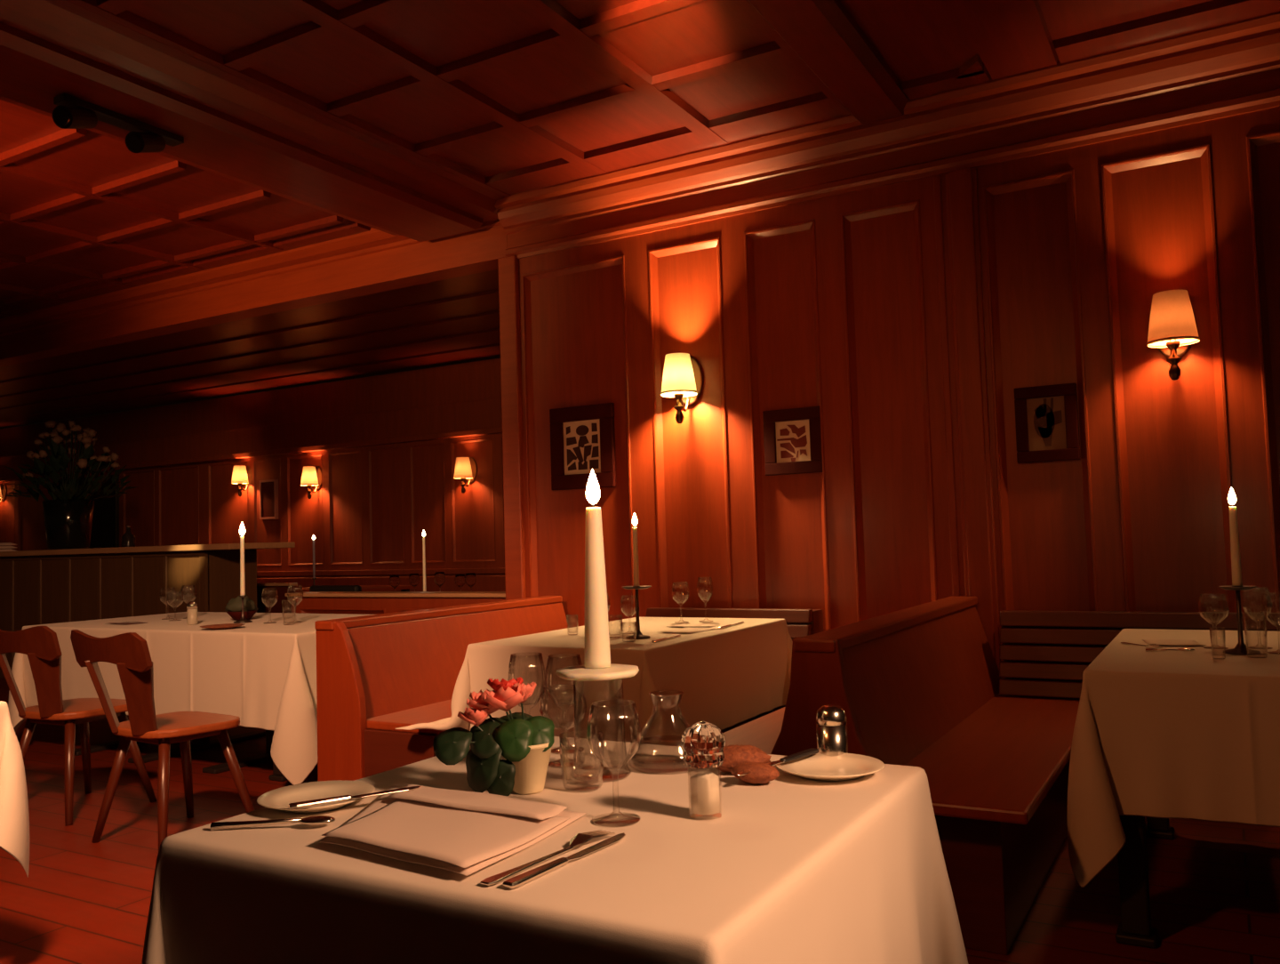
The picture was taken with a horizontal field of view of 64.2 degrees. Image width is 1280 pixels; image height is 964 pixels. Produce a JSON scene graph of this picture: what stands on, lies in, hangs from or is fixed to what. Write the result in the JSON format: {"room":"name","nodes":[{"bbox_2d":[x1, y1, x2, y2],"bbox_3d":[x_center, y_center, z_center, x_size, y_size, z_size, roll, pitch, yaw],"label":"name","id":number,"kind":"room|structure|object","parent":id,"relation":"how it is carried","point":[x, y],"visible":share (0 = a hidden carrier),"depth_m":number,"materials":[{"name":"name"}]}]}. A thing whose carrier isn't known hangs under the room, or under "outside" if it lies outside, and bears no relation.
{"room":"restaurant","nodes":[
{"label":"restaurant","id":0,"kind":"room"},
{"bbox_2d":[226,609,257,620],"bbox_3d":[-2.312,0.774,5.929,0.170,0.052,0.170,-4,-4,30],"label":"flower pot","id":1,"kind":"object","parent":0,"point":[236,614],"depth_m":5.88,"materials":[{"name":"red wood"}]},
{"bbox_2d":[0,358,504,577],"bbox_3d":[-4.862,0.437,13.259,15.600,3.200,0.203,-4,-4,30],"label":"wall","id":2,"kind":"structure","parent":0,"point":[372,508],"depth_m":12.62,"materials":[{"name":"brown wood"}]},
{"bbox_2d":[0,482,7,503],"bbox_3d":[-10.140,0.211,16.057,0.212,0.415,0.248,-4,-4,30],"label":"wall sconce","id":3,"kind":"object","parent":2,"relation":"attached to","point":[3,487],"visible":0.98,"depth_m":16.12,"materials":[{"name":"beige fabric"}]},
{"bbox_2d":[59,474,119,548],"bbox_3d":[-8.074,1.078,14.936,1.400,2.300,0.060,-4,-4,30],"label":"door","id":4,"kind":"structure","parent":2,"relation":"in","point":[105,526],"depth_m":14.71,"materials":[{"name":"black paint"}]},
{"bbox_2d":[231,464,252,495],"bbox_3d":[-5.168,-0.017,13.218,0.212,0.415,0.248,-4,-4,30],"label":"wall sconce","id":5,"kind":"object","parent":2,"relation":"attached to","point":[242,474],"visible":1,"depth_m":13.16,"materials":[{"name":"beige fabric"}]},
{"bbox_2d":[0,397,504,575],"bbox_3d":[-4.937,0.247,13.149,15.600,1.930,0.120,-4,-4,30],"label":"trim","id":6,"kind":"structure","parent":2,"relation":"attached to","point":[477,417],"depth_m":12.61,"materials":[{"name":"brown wood"}]},
{"bbox_2d":[259,479,278,519],"bbox_3d":[-4.760,0.224,13.098,0.300,0.500,0.055,-4,-4,30],"label":"framed print","id":7,"kind":"object","parent":2,"relation":"attached to","point":[268,489],"visible":1,"depth_m":13.08,"materials":[{"name":"red wood"}]},
{"bbox_2d":[300,465,321,498],"bbox_3d":[-4.063,0.005,12.584,0.212,0.415,0.248,-4,-4,30],"label":"wall sconce","id":8,"kind":"object","parent":2,"relation":"attached to","point":[311,476],"visible":1,"depth_m":12.53,"materials":[{"name":"beige fabric"}]},
{"bbox_2d":[453,456,477,493],"bbox_3d":[-1.963,-0.081,11.385,0.212,0.415,0.248,-4,-4,30],"label":"wall sconce","id":9,"kind":"object","parent":2,"relation":"attached to","point":[466,468],"visible":1,"depth_m":11.33,"materials":[{"name":"beige fabric"}]},
{"bbox_2d":[0,0,1279,429],"bbox_3d":[-5.438,-1.573,6.807,22.000,0.134,12.300,-4,-4,30],"label":"ceiling","id":10,"kind":"structure","parent":0,"point":[506,98],"depth_m":5.00,"materials":[{"name":"brown wood"}]},
{"bbox_2d":[0,0,503,241],"bbox_3d":[-2.813,-1.723,3.603,1.060,0.190,6.340,-4,-4,30],"label":"ceiling beam","id":11,"kind":"structure","parent":10,"relation":"attached to","point":[232,127],"depth_m":4.67,"materials":[{"name":"brown wood"}]},
{"bbox_2d":[52,93,183,152],"bbox_3d":[-2.254,-1.519,4.438,0.142,0.157,0.604,-4,-4,30],"label":"spotlight","id":12,"kind":"object","parent":11,"relation":"attached to","point":[70,112],"visible":1,"depth_m":4.42,"materials":[{"name":"black paint"}]},
{"bbox_2d":[747,0,908,125],"bbox_3d":[-0.394,-1.918,2.226,0.280,0.100,6.340,-4,-4,30],"label":"ceiling beam","id":13,"kind":"structure","parent":10,"relation":"attached to","point":[823,34],"depth_m":4.29,"materials":[{"name":"brown wood"}]},
{"bbox_2d":[0,677,1279,963],"bbox_3d":[-5.339,1.713,6.623,22.000,0.060,12.300,-4,-4,30],"label":"floor","id":14,"kind":"structure","parent":0,"point":[1214,886],"depth_m":3.42,"materials":[{"name":"brown wood"}]},
{"bbox_2d":[0,625,156,825],"bbox_3d":[-2.601,1.062,4.640,0.510,0.862,0.551,-3,-4,27],"label":"wooden chair","id":15,"kind":"object","parent":14,"relation":"on","point":[41,644],"visible":0.88,"depth_m":4.46,"materials":[{"name":"brown wood"}]},
{"bbox_2d":[0,541,295,678],"bbox_3d":[-6.218,1.300,10.181,7.200,1.215,0.670,-4,-4,30],"label":"bar counter","id":16,"kind":"object","parent":14,"relation":"on","point":[44,586],"depth_m":8.97,"materials":[{"name":"brown wood"}]},
{"bbox_2d":[0,542,17,551],"bbox_3d":[-6.689,0.668,10.435,0.600,0.102,0.320,-4,-4,30],"label":"napkin stack","id":17,"kind":"object","parent":16,"relation":"on","point":[2,548],"visible":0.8,"depth_m":10.37,"materials":[{"name":"beige fabric"}]},
{"bbox_2d":[0,420,138,549],"bbox_3d":[-5.479,0.021,9.859,1.400,1.255,0.989,-4,-4,30],"label":"flower vase","id":18,"kind":"object","parent":16,"relation":"on","point":[68,517],"visible":0.99,"depth_m":9.70,"materials":[{"name":"black"}]},
{"bbox_2d":[121,525,135,546],"bbox_3d":[-4.688,0.497,9.353,0.116,0.200,0.116,-4,-4,30],"label":"glass bottle","id":19,"kind":"object","parent":16,"relation":"on","point":[128,539],"visible":0.85,"depth_m":9.31,"materials":[{"name":"black glass"}]},
{"bbox_2d":[0,541,295,556],"bbox_3d":[-6.236,0.719,10.214,7.200,0.050,0.670,-4,-4,30],"label":"countertop","id":20,"kind":"structure","parent":16,"relation":"on","point":[289,544],"depth_m":8.67,"materials":[{"name":"brown wood"}]},
{"bbox_2d":[70,629,254,849],"bbox_3d":[-1.923,1.014,4.126,0.510,0.862,0.551,-4,-4,34],"label":"wooden chair","id":21,"kind":"object","parent":14,"relation":"on","point":[129,651],"visible":0.98,"depth_m":4.00,"materials":[{"name":"brown wood"}]},
{"bbox_2d":[74,729,287,781],"bbox_3d":[-2.346,1.178,5.876,2.266,0.746,1.076,-4,-4,30],"label":"dining table","id":22,"kind":"object","parent":14,"relation":"on","point":[204,742],"visible":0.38,"depth_m":5.71,"materials":[{"name":"brown wood"}]},
{"bbox_2d":[8,611,372,784],"bbox_3d":[-2.347,1.153,5.877,2.474,0.704,1.282,-4,-4,30],"label":"tablecloth","id":23,"kind":"object","parent":22,"relation":"on","point":[257,672],"visible":0.53,"depth_m":5.14,"materials":[{"name":"beige fabric"}]},
{"bbox_2d":[186,600,198,623],"bbox_3d":[-2.497,0.729,5.691,0.056,0.128,0.056,-4,-4,30],"label":"salt shaker","id":24,"kind":"object","parent":23,"relation":"on","point":[192,605],"visible":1,"depth_m":5.67,"materials":[{"name":"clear glass"}]},
{"bbox_2d":[200,623,244,629],"bbox_3d":[-2.172,0.753,5.308,0.220,0.016,0.220,-4,-4,30],"label":"plate","id":25,"kind":"object","parent":23,"relation":"on","point":[225,625],"visible":1,"depth_m":5.32,"materials":[{"name":"white ceramic"}]},
{"bbox_2d":[224,595,258,620],"bbox_3d":[-2.316,0.729,5.930,0.176,0.143,0.184,-4,-4,30],"label":"potted plant","id":26,"kind":"object","parent":23,"relation":"on","point":[234,609],"visible":0.83,"depth_m":5.88,"materials":[{"name":"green plant"}]},
{"bbox_2d":[233,595,252,623],"bbox_3d":[-2.227,0.712,5.721,0.100,0.147,0.100,-4,-4,30],"label":"candlestick","id":27,"kind":"object","parent":23,"relation":"on","point":[243,619],"visible":1,"depth_m":5.71,"materials":[{"name":"grey metal"}]},
{"bbox_2d":[239,521,245,595],"bbox_3d":[-2.235,0.431,5.737,0.032,0.414,0.032,-4,-4,30],"label":"taper candle","id":28,"kind":"object","parent":27,"relation":"on","point":[242,530],"visible":1,"depth_m":5.73,"materials":[{"name":"beige wax"}]},
{"bbox_2d":[256,582,297,613],"bbox_3d":[-3.596,1.390,9.858,1.160,0.842,0.480,-4,-4,30],"label":"bench","id":29,"kind":"object","parent":14,"relation":"on","point":[269,596],"visible":0.25,"depth_m":9.52,"materials":[{"name":"brown wood"}]},
{"bbox_2d":[309,584,361,591],"bbox_3d":[-2.079,1.188,7.446,0.480,0.885,0.430,-4,-4,30],"label":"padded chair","id":30,"kind":"object","parent":14,"relation":"on","point":[314,588],"visible":0.19,"depth_m":7.27,"materials":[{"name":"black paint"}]},
{"bbox_2d":[294,584,415,591],"bbox_3d":[-2.993,1.446,10.363,1.200,0.750,0.800,-4,-4,30],"label":"dining table","id":31,"kind":"object","parent":14,"relation":"on","point":[364,588],"visible":0.2,"depth_m":10.20,"materials":[{"name":"brown wood"}]},
{"bbox_2d":[256,575,505,591],"bbox_3d":[-2.774,1.481,11.551,8.000,0.800,0.480,-4,-4,30],"label":"bench","id":32,"kind":"object","parent":14,"relation":"on","point":[484,582],"visible":0.02,"depth_m":11.73,"materials":[{"name":"brown wood"}]},
{"bbox_2d":[314,595,568,781],"bbox_3d":[-0.650,1.030,4.974,0.730,0.838,1.750,-4,-4,30],"label":"bench","id":33,"kind":"object","parent":14,"relation":"on","point":[377,675],"visible":0.56,"depth_m":4.50,"materials":[{"name":"brown wood"}]},
{"bbox_2d":[645,607,823,732],"bbox_3d":[0.453,1.038,5.209,0.920,0.782,0.315,-4,-4,30],"label":"bench","id":34,"kind":"object","parent":14,"relation":"on","point":[800,622],"visible":0.13,"depth_m":5.10,"materials":[{"name":"brown wood"}]},
{"bbox_2d":[754,709,773,719],"bbox_3d":[0.014,1.028,4.466,0.791,0.746,1.346,-4,-4,30],"label":"dining table","id":35,"kind":"object","parent":14,"relation":"on","point":[771,711],"visible":0.09,"depth_m":4.79,"materials":[{"name":"brown wood"}]},
{"bbox_2d":[395,616,792,746],"bbox_3d":[0.004,0.890,4.502,1.385,0.473,1.688,-3,-4,26],"label":"tablecloth","id":36,"kind":"object","parent":35,"relation":"on","point":[728,676],"visible":0.78,"depth_m":4.01,"materials":[{"name":"beige fabric"}]},
{"bbox_2d":[621,584,651,639],"bbox_3d":[-0.011,0.525,4.125,0.124,0.209,0.124,-4,-4,30],"label":"candlestick","id":37,"kind":"object","parent":36,"relation":"on","point":[639,636],"visible":0.98,"depth_m":4.11,"materials":[{"name":"grey metal"}]},
{"bbox_2d":[632,512,639,585],"bbox_3d":[-0.018,0.272,4.139,0.023,0.297,0.023,-4,-4,30],"label":"taper candle","id":38,"kind":"object","parent":37,"relation":"on","point":[634,519],"visible":1,"depth_m":4.13,"materials":[{"name":"beige wax"}]},
{"bbox_2d":[621,584,651,589],"bbox_3d":[-0.013,0.426,4.131,0.124,0.011,0.124,-4,-4,30],"label":"drip tray","id":39,"kind":"object","parent":37,"relation":"on","point":[640,586],"depth_m":4.09,"materials":[{"name":"grey metal"}]},
{"bbox_2d":[657,626,716,632],"bbox_3d":[0.207,0.635,4.377,0.160,0.010,0.240,-4,-4,35],"label":"folded napkin","id":40,"kind":"object","parent":36,"relation":"on","point":[687,629],"visible":1,"depth_m":4.35,"materials":[{"name":"beige fabric"}]},
{"bbox_2d":[667,623,719,626],"bbox_3d":[0.242,0.646,4.599,0.200,0.010,0.160,-3,-4,24],"label":"folded napkin","id":41,"kind":"object","parent":36,"relation":"on","point":[694,624],"visible":1,"depth_m":4.57,"materials":[{"name":"beige fabric"}]},
{"bbox_2d":[723,596,1079,954],"bbox_3d":[1.002,0.916,3.830,1.190,0.840,2.100,-4,-4,30],"label":"bench","id":42,"kind":"object","parent":14,"relation":"on","point":[917,685],"visible":0.57,"depth_m":3.21,"materials":[{"name":"brown wood"}]},
{"bbox_2d":[999,609,1279,697],"bbox_3d":[2.530,0.910,4.024,2.090,0.782,0.315,-4,-4,30],"label":"radiator grille","id":43,"kind":"object","parent":14,"relation":"on","point":[1046,653],"visible":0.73,"depth_m":4.36,"materials":[{"name":"brown wood"}]},
{"bbox_2d":[1115,815,1174,948],"bbox_3d":[1.916,0.898,3.163,0.798,0.746,1.246,-4,-4,30],"label":"dining table","id":44,"kind":"object","parent":14,"relation":"on","point":[1134,928],"visible":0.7,"depth_m":2.81,"materials":[{"name":"brown wood"}]},
{"bbox_2d":[1067,628,1279,887],"bbox_3d":[1.916,0.816,3.172,0.997,0.590,1.444,-4,-4,30],"label":"tablecloth","id":45,"kind":"object","parent":44,"relation":"on","point":[1194,734],"visible":0.94,"depth_m":2.74,"materials":[{"name":"beige fabric"}]},
{"bbox_2d":[1145,647,1194,651],"bbox_3d":[1.643,0.520,3.163,0.136,0.015,0.032,-3,-4,24],"label":"spoon","id":46,"kind":"object","parent":45,"relation":"on","point":[1183,649],"visible":1,"depth_m":3.16,"materials":[{"name":"silver metal"}]},
{"bbox_2d":[1142,639,1206,645],"bbox_3d":[1.772,0.533,3.392,0.160,0.010,0.200,-3,-3,18],"label":"folded napkin","id":47,"kind":"object","parent":45,"relation":"on","point":[1169,642],"visible":0.94,"depth_m":3.39,"materials":[{"name":"beige fabric"}]},
{"bbox_2d":[1198,593,1229,648],"bbox_3d":[1.819,0.440,3.231,0.086,0.170,0.086,-4,-4,30],"label":"wine glass","id":48,"kind":"object","parent":45,"relation":"on","point":[1228,607],"visible":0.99,"depth_m":3.23,"materials":[{"name":"clear glass"}]},
{"bbox_2d":[1218,584,1261,654],"bbox_3d":[1.818,0.416,3.094,0.100,0.202,0.100,-4,-4,30],"label":"candlestick","id":49,"kind":"object","parent":45,"relation":"on","point":[1240,648],"visible":0.95,"depth_m":3.08,"materials":[{"name":"grey metal"}]},
{"bbox_2d":[1227,487,1242,585],"bbox_3d":[1.810,0.165,3.108,0.027,0.300,0.027,-4,-4,30],"label":"taper candle","id":50,"kind":"object","parent":49,"relation":"on","point":[1235,548],"visible":1,"depth_m":3.10,"materials":[{"name":"beige wax"}]},
{"bbox_2d":[1218,584,1256,590],"bbox_3d":[1.815,0.321,3.099,0.100,0.011,0.100,-4,-4,30],"label":"drip tray","id":51,"kind":"object","parent":49,"relation":"on","point":[1227,587],"depth_m":3.07,"materials":[{"name":"grey metal"}]},
{"bbox_2d":[1242,611,1267,657],"bbox_3d":[1.802,0.447,2.986,0.060,0.130,0.060,-4,-4,30],"label":"water tumbler","id":52,"kind":"object","parent":45,"relation":"on","point":[1265,613],"visible":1,"depth_m":2.97,"materials":[{"name":"clear glass"}]},
{"bbox_2d":[1241,586,1272,648],"bbox_3d":[1.937,0.425,3.198,0.082,0.190,0.082,-4,-4,30],"label":"wine glass","id":53,"kind":"object","parent":45,"relation":"on","point":[1271,604],"visible":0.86,"depth_m":3.19,"materials":[{"name":"clear glass"}]},
{"bbox_3d":[-2.382,1.000,2.674,0.891,0.746,0.876,-4,-4,30],"label":"dining table","id":54,"kind":"object","parent":14,"relation":"on","visible":0},
{"bbox_2d":[0,700,29,877],"bbox_3d":[-2.386,0.872,2.680,1.063,0.499,1.045,-4,-4,30],"label":"tablecloth","id":55,"kind":"object","parent":54,"relation":"on","point":[14,814],"visible":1,"depth_m":2.82,"materials":[{"name":"beige fabric"}]},
{"bbox_3d":[-1.563,1.267,7.937,1.500,0.750,0.700,-4,-4,30],"label":"dining table","id":56,"kind":"object","parent":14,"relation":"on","visible":0},
{"bbox_2d":[389,575,399,591],"bbox_3d":[-1.920,0.819,7.986,0.086,0.170,0.086,-4,-4,30],"label":"wine glass","id":57,"kind":"object","parent":56,"relation":"on","point":[394,580],"visible":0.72,"depth_m":7.96,"materials":[{"name":"clear glass"}]},
{"bbox_2d":[408,573,419,591],"bbox_3d":[-1.760,0.806,7.964,0.086,0.182,0.086,-4,-4,30],"label":"wine glass","id":58,"kind":"object","parent":56,"relation":"on","point":[413,578],"visible":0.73,"depth_m":7.94,"materials":[{"name":"clear glass"}]},
{"bbox_2d":[433,571,445,591],"bbox_3d":[-1.521,0.782,7.759,0.086,0.194,0.086,-4,-4,30],"label":"wine glass","id":59,"kind":"object","parent":56,"relation":"on","point":[439,578],"visible":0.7,"depth_m":7.73,"materials":[{"name":"clear glass"}]},
{"bbox_2d":[454,574,465,591],"bbox_3d":[-1.361,0.788,7.736,0.086,0.170,0.086,-4,-4,30],"label":"wine glass","id":60,"kind":"object","parent":56,"relation":"on","point":[460,579],"visible":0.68,"depth_m":7.71,"materials":[{"name":"clear glass"}]},
{"bbox_2d":[464,572,476,591],"bbox_3d":[-1.260,0.772,7.610,0.086,0.182,0.086,-4,-4,30],"label":"wine glass","id":61,"kind":"object","parent":56,"relation":"on","point":[470,579],"visible":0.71,"depth_m":7.58,"materials":[{"name":"clear glass"}]},
{"bbox_3d":[-1.651,0.863,7.830,0.100,0.047,0.100,-4,-4,30],"label":"candlestick","id":62,"kind":"object","parent":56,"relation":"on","visible":0},
{"bbox_2d":[422,529,426,591],"bbox_3d":[-1.659,0.602,7.845,0.028,0.474,0.028,-4,-4,30],"label":"taper candle","id":63,"kind":"object","parent":62,"relation":"on","point":[423,532],"visible":1,"depth_m":7.83,"materials":[{"name":"beige wax"}]},
{"bbox_2d":[291,106,1279,660],"bbox_3d":[0.740,-0.172,5.379,7.220,3.200,0.166,-4,-4,30],"label":"wall","id":64,"kind":"structure","parent":0,"point":[831,303],"depth_m":4.98,"materials":[{"name":"brown wood"}]},
{"bbox_2d":[0,208,507,367],"bbox_3d":[-5.261,-1.254,8.792,10.310,0.330,0.300,-4,-4,30],"label":"ceiling beam","id":65,"kind":"structure","parent":64,"relation":"attached to","point":[374,260],"depth_m":7.31,"materials":[{"name":"brown wood"}]},
{"bbox_2d":[284,591,505,597],"bbox_3d":[-1.581,0.733,6.665,1.905,0.025,0.200,-4,-4,30],"label":"trim","id":66,"kind":"structure","parent":64,"relation":"attached to","point":[382,594],"depth_m":6.55,"materials":[{"name":"brown wood"}]},
{"bbox_2d":[497,255,526,599],"bbox_3d":[-0.717,0.075,6.193,0.130,2.885,0.205,-4,-4,30],"label":"trim","id":67,"kind":"structure","parent":64,"relation":"attached to","point":[508,276],"depth_m":6.12,"materials":[{"name":"brown wood"}]},
{"bbox_2d":[549,402,615,489],"bbox_3d":[-0.335,-0.202,5.923,0.430,0.480,0.032,-4,-4,30],"label":"framed print","id":68,"kind":"object","parent":64,"relation":"attached to","point":[582,437],"visible":1,"depth_m":5.92,"materials":[{"name":"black wood"}]},
{"bbox_2d":[660,352,703,423],"bbox_3d":[0.216,-0.504,5.498,0.198,0.387,0.231,-4,-4,30],"label":"wall sconce","id":69,"kind":"object","parent":64,"relation":"attached to","point":[683,376],"visible":1,"depth_m":5.44,"materials":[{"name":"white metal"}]},
{"bbox_2d":[762,405,822,475],"bbox_3d":[0.792,-0.210,5.278,0.315,0.338,0.032,-4,-4,30],"label":"framed print","id":70,"kind":"object","parent":64,"relation":"attached to","point":[792,436],"visible":1,"depth_m":5.27,"materials":[{"name":"red wood"}]},
{"bbox_2d":[494,11,1279,258],"bbox_3d":[1.458,-1.666,4.859,5.300,0.350,0.175,-4,-4,30],"label":"trim","id":71,"kind":"structure","parent":64,"relation":"attached to","point":[1229,69],"depth_m":4.90,"materials":[{"name":"brown wood"}]},
{"bbox_2d":[933,167,1000,670],"bbox_3d":[1.549,-0.058,4.809,0.205,2.860,0.044,-4,-4,30],"label":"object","id":72,"kind":"structure","parent":64,"relation":"attached to","point":[968,323],"depth_m":4.81,"materials":[{"name":"brown wood"}]},
{"bbox_2d":[1013,382,1080,463],"bbox_3d":[1.860,-0.267,4.669,0.267,0.347,0.032,-4,-4,30],"label":"framed print","id":73,"kind":"object","parent":64,"relation":"attached to","point":[1046,417],"visible":1,"depth_m":4.66,"materials":[{"name":"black wood"}]},
{"bbox_2d":[1146,289,1199,380],"bbox_3d":[2.261,-0.621,4.331,0.198,0.387,0.231,-4,-4,30],"label":"wall sconce","id":74,"kind":"object","parent":64,"relation":"attached to","point":[1172,329],"visible":1,"depth_m":4.27,"materials":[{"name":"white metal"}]},
{"bbox_3d":[-0.086,0.869,1.569,0.847,0.746,0.811,-4,-4,30],"label":"dining table","id":75,"kind":"object","parent":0,"visible":0},
{"bbox_2d":[141,736,967,963],"bbox_3d":[-0.086,0.853,1.571,1.060,0.722,0.997,-4,-4,30],"label":"tablecloth","id":76,"kind":"object","parent":75,"relation":"on","point":[793,868],"visible":0.79,"depth_m":1.33,"materials":[{"name":"beige fabric"}]},
{"bbox_2d":[210,815,335,830],"bbox_3d":[-0.528,0.491,1.468,0.178,0.017,0.030,-2,-3,1],"label":"serving spoon","id":77,"kind":"object","parent":76,"relation":"on","point":[312,820],"visible":1,"depth_m":1.47,"materials":[{"name":"silver metal"}]},
{"bbox_2d":[299,815,335,824],"bbox_3d":[-0.464,0.486,1.468,0.051,0.012,0.030,-2,-3,1],"label":"bowl","id":78,"kind":"object","parent":77,"relation":"on","point":[312,820],"depth_m":1.46,"materials":[{"name":"silver metal"}]},
{"bbox_2d":[256,779,375,812],"bbox_3d":[-0.506,0.495,1.596,0.176,0.016,0.176,-4,-4,30],"label":"plate","id":79,"kind":"object","parent":76,"relation":"on","point":[280,798],"visible":0.86,"depth_m":1.63,"materials":[{"name":"beige ceramic"}]},
{"bbox_2d":[288,785,420,809],"bbox_3d":[-0.429,0.477,1.550,0.201,0.007,0.019,0,-4,-30],"label":"table knife","id":80,"kind":"object","parent":79,"relation":"on","point":[333,799],"visible":1,"depth_m":1.53,"materials":[{"name":"silver metal"}]},
{"bbox_2d":[320,784,586,875],"bbox_3d":[-0.307,0.477,1.446,0.415,0.022,0.315,-4,-4,30],"label":"folded napkin","id":81,"kind":"object","parent":76,"relation":"on","point":[464,832],"visible":0.98,"depth_m":1.39,"materials":[{"name":"beige fabric"}]},
{"bbox_2d":[432,677,554,795],"bbox_3d":[-0.224,0.407,1.635,0.198,0.181,0.106,0,-4,-28],"label":"potted plant","id":82,"kind":"object","parent":76,"relation":"on","point":[525,740],"visible":1,"depth_m":1.62,"materials":[{"name":"green plant"}]},
{"bbox_2d":[507,652,545,707],"bbox_3d":[-0.215,0.422,1.952,0.073,0.185,0.074,-4,-4,30],"label":"wine glass","id":83,"kind":"object","parent":76,"relation":"on","point":[540,653],"visible":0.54,"depth_m":1.95,"materials":[{"name":"clear glass"}]},
{"bbox_2d":[480,829,615,885],"bbox_3d":[-0.113,0.468,1.288,0.025,0.011,0.238,-4,-4,35],"label":"fork","id":84,"kind":"object","parent":76,"relation":"on","point":[580,838],"visible":1,"depth_m":1.28,"materials":[{"name":"silver metal"}]},
{"bbox_2d":[539,685,586,766],"bbox_3d":[-0.137,0.439,1.843,0.086,0.135,0.086,-4,-4,30],"label":"water goblet","id":85,"kind":"object","parent":76,"relation":"on","point":[582,761],"visible":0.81,"depth_m":1.84,"materials":[{"name":"clear glass"}]},
{"bbox_2d":[502,832,625,887],"bbox_3d":[-0.086,0.470,1.277,0.020,0.007,0.238,-4,-4,34],"label":"table knife","id":86,"kind":"object","parent":76,"relation":"on","point":[516,881],"visible":1,"depth_m":1.24,"materials":[{"name":"silver metal"}]},
{"bbox_2d":[544,653,583,752],"bbox_3d":[-0.143,0.423,1.956,0.075,0.180,0.076,-4,-4,30],"label":"wine glass","id":87,"kind":"object","parent":76,"relation":"on","point":[580,748],"visible":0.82,"depth_m":1.95,"materials":[{"name":"clear glass"}]},
{"bbox_2d":[559,729,603,791],"bbox_3d":[-0.094,0.452,1.656,0.072,0.085,0.072,-4,-4,30],"label":"water tumbler","id":88,"kind":"object","parent":76,"relation":"on","point":[601,737],"visible":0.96,"depth_m":1.65,"materials":[{"name":"clear glass"}]},
{"bbox_2d":[555,663,639,781],"bbox_3d":[-0.068,0.408,1.741,0.142,0.182,0.144,-4,-4,30],"label":"candle holder","id":89,"kind":"object","parent":76,"relation":"on","point":[575,673],"visible":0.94,"depth_m":1.73,"materials":[{"name":"clear glass"}]},
{"bbox_2d":[584,468,610,668],"bbox_3d":[-0.077,0.147,1.757,0.045,0.340,0.045,-4,-4,30],"label":"taper candle","id":90,"kind":"object","parent":89,"relation":"on","point":[597,653],"visible":1,"depth_m":1.74,"materials":[{"name":"beige wax"}]},
{"bbox_2d":[586,699,640,824],"bbox_3d":[-0.036,0.399,1.460,0.077,0.165,0.078,-4,-4,30],"label":"wine glass","id":91,"kind":"object","parent":76,"relation":"on","point":[596,820],"visible":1,"depth_m":1.46,"materials":[{"name":"clear glass"}]},
{"bbox_2d":[627,689,701,773],"bbox_3d":[0.048,0.435,1.800,0.144,0.126,0.144,-4,-4,30],"label":"carafe","id":92,"kind":"object","parent":76,"relation":"on","point":[646,766],"visible":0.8,"depth_m":1.78,"materials":[{"name":"clear glass"}]},
{"bbox_2d":[680,720,725,819],"bbox_3d":[0.093,0.411,1.468,0.064,0.134,0.065,-4,-4,30],"label":"salt shaker","id":93,"kind":"object","parent":76,"relation":"on","point":[703,742],"visible":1,"depth_m":1.45,"materials":[{"name":"clear glass"}]},
{"bbox_2d":[715,744,771,772],"bbox_3d":[0.168,0.469,1.730,0.109,0.046,0.071,-2,-3,7],"label":"bread roll","id":94,"kind":"object","parent":76,"relation":"on","point":[734,755],"visible":0.57,"depth_m":1.71,"materials":[{"name":"brown food"}]},
{"bbox_2d":[731,761,779,783],"bbox_3d":[0.187,0.470,1.650,0.080,0.032,0.051,-4,-4,30],"label":"bread roll","id":95,"kind":"object","parent":76,"relation":"on","point":[761,772],"visible":0.98,"depth_m":1.63,"materials":[{"name":"brown food"}]},
{"bbox_2d":[775,752,884,780],"bbox_3d":[0.315,0.476,1.698,0.180,0.016,0.180,-4,-4,30],"label":"plate","id":96,"kind":"object","parent":76,"relation":"on","point":[818,765],"visible":0.95,"depth_m":1.72,"materials":[{"name":"beige ceramic"}]},
{"bbox_2d":[736,747,818,775],"bbox_3d":[0.230,0.465,1.697,0.020,0.007,0.227,-5,-4,42],"label":"table knife","id":97,"kind":"object","parent":96,"relation":"on","point":[810,751],"visible":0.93,"depth_m":1.72,"materials":[{"name":"silver metal"}]},
{"bbox_2d":[816,704,847,756],"bbox_3d":[0.338,0.441,1.798,0.053,0.098,0.053,-4,-4,30],"label":"pepper mill","id":98,"kind":"object","parent":76,"relation":"on","point":[831,723],"visible":0.8,"depth_m":1.78,"materials":[{"name":"silver metal"}]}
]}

